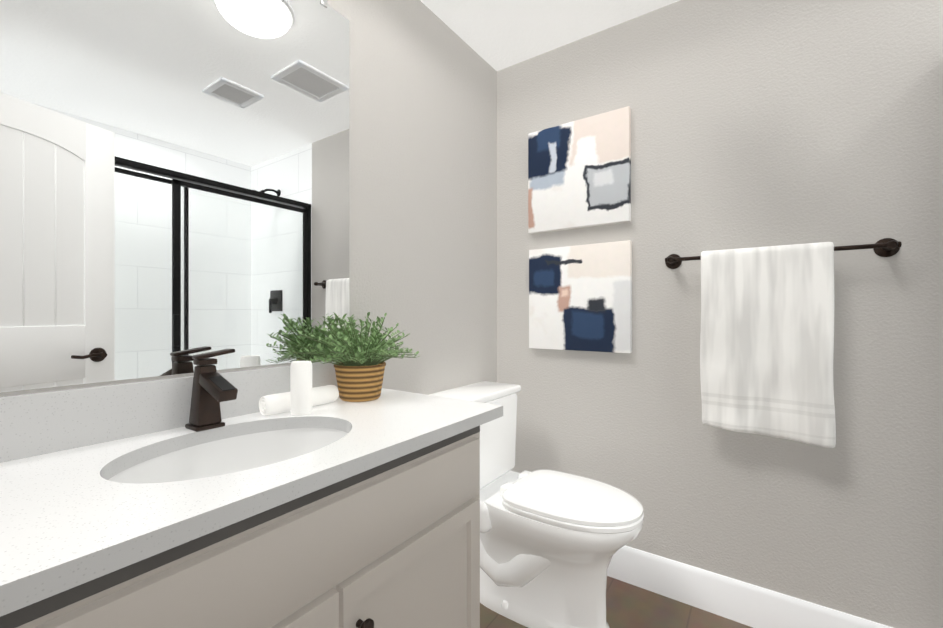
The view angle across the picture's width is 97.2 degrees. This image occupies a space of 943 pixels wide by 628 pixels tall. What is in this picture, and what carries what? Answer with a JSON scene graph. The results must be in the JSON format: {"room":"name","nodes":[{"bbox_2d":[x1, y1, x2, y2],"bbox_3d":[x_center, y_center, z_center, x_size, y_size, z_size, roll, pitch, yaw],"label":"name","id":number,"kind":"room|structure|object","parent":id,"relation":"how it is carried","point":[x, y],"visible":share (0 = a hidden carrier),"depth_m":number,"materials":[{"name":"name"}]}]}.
{"room":"bathroom","nodes":[
{"label":"bathroom","id":0,"kind":"room"},
{"bbox_2d":[0,0,496,396],"bbox_3d":[-0.465,-0.057,1.410,0.100,2.440,2.160,0,0,35],"label":"wall","id":1,"kind":"structure","parent":0,"point":[422,174],"depth_m":1.70,"materials":[{"name":"grey paint"}]},
{"bbox_2d":[0,0,348,392],"bbox_3d":[-0.688,-0.425,0.988,0.010,1.134,0.981,0,0,35],"label":"mirror","id":2,"kind":"object","parent":1,"relation":"attached to","point":[174,186],"visible":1,"depth_m":0.96,"materials":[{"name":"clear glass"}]},
{"bbox_2d":[420,0,679,70],"bbox_3d":[0.604,-1.307,0.671,2.700,0.060,2.160,0,0,35],"label":"ceiling","id":3,"kind":"structure","parent":0,"point":[497,35],"depth_m":1.81,"materials":[{"name":"white paint"}]},
{"bbox_2d":[480,576,752,627],"bbox_3d":[0.604,1.193,0.671,2.700,0.060,2.160,0,0,35],"label":"floor","id":4,"kind":"structure","parent":0,"point":[628,605],"depth_m":1.61,"materials":[{"name":"wood"}]},
{"bbox_2d":[0,348,502,627],"bbox_3d":[-0.432,0.624,0.889,0.539,1.078,1.110,0,0,35],"label":"bathroom vanity","id":5,"kind":"object","parent":4,"relation":"on","point":[207,495],"visible":1,"depth_m":0.77,"materials":[{"name":"grey stone"}]},
{"bbox_2d":[259,392,289,414],"bbox_3d":[-0.508,0.237,1.111,0.052,0.052,0.099,0,0,38],"label":"rolled towel","id":6,"kind":"object","parent":5,"relation":"on","point":[271,404],"visible":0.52,"depth_m":1.08,"materials":[{"name":"white fabric"}]},
{"bbox_2d":[290,361,311,415],"bbox_3d":[-0.451,0.195,1.101,0.054,0.137,0.054,0,0,35],"label":"rolled towel","id":7,"kind":"object","parent":5,"relation":"on","point":[300,388],"visible":1,"depth_m":1.08,"materials":[{"name":"white fabric"}]},
{"bbox_2d":[312,385,338,406],"bbox_3d":[-0.446,0.237,1.200,0.057,0.052,0.121,0,0,35],"label":"rolled towel","id":8,"kind":"object","parent":5,"relation":"on","point":[321,395],"visible":0.54,"depth_m":1.20,"materials":[{"name":"white fabric"}]},
{"bbox_2d":[287,312,418,401],"bbox_3d":[-0.315,0.129,1.272,0.250,0.271,0.410,0,0,35],"label":"plant","id":9,"kind":"object","parent":5,"relation":"on","point":[359,365],"visible":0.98,"depth_m":1.24,"materials":[{"name":"green plant"}]},
{"bbox_2d":[429,381,643,627],"bbox_3d":[0.212,0.747,1.590,0.810,0.833,0.597,0,0,35],"label":"toilet","id":10,"kind":"object","parent":4,"relation":"on","point":[552,542],"visible":0.71,"depth_m":1.52,"materials":[{"name":"white ceramic"}]},
{"bbox_2d":[497,0,942,627],"bbox_3d":[0.832,-0.057,1.766,1.629,2.440,0.100,0,0,35],"label":"wall","id":11,"kind":"structure","parent":0,"point":[769,122],"depth_m":1.54,"materials":[{"name":"grey paint"}]},
{"bbox_2d":[528,106,630,233],"bbox_3d":[0.485,-0.644,1.922,0.480,0.490,0.031,0,0,35],"label":"picture","id":12,"kind":"object","parent":11,"relation":"attached to","point":[579,173],"visible":0.96,"depth_m":1.89,"materials":[{"name":"paint"}]},
{"bbox_2d":[529,240,631,352],"bbox_3d":[0.488,-0.073,1.920,0.480,0.483,0.031,0,0,35],"label":"picture","id":13,"kind":"object","parent":11,"relation":"attached to","point":[580,297],"visible":1,"depth_m":1.89,"materials":[{"name":"paint"}]},
{"bbox_2d":[607,545,892,627],"bbox_3d":[0.799,1.087,1.719,1.629,0.152,0.014,0,0,35],"label":"baseboard","id":14,"kind":"structure","parent":11,"relation":"attached to","point":[748,604],"depth_m":1.59,"materials":[{"name":"white wood"}]},
{"bbox_2d":[665,238,901,447],"bbox_3d":[1.056,0.096,1.481,0.690,0.684,0.112,0,0,35],"label":"towel rail","id":15,"kind":"object","parent":11,"relation":"attached to","point":[767,341],"visible":1,"depth_m":1.45,"materials":[{"name":"white fabric"}]},
{"bbox_2d":[700,242,835,447],"bbox_3d":[1.035,0.100,1.477,0.395,0.680,0.087,0,0,35],"label":"towel","id":16,"kind":"object","parent":15,"relation":"hanging from","point":[767,334],"depth_m":1.45,"materials":[{"name":"white fabric"}]}
]}

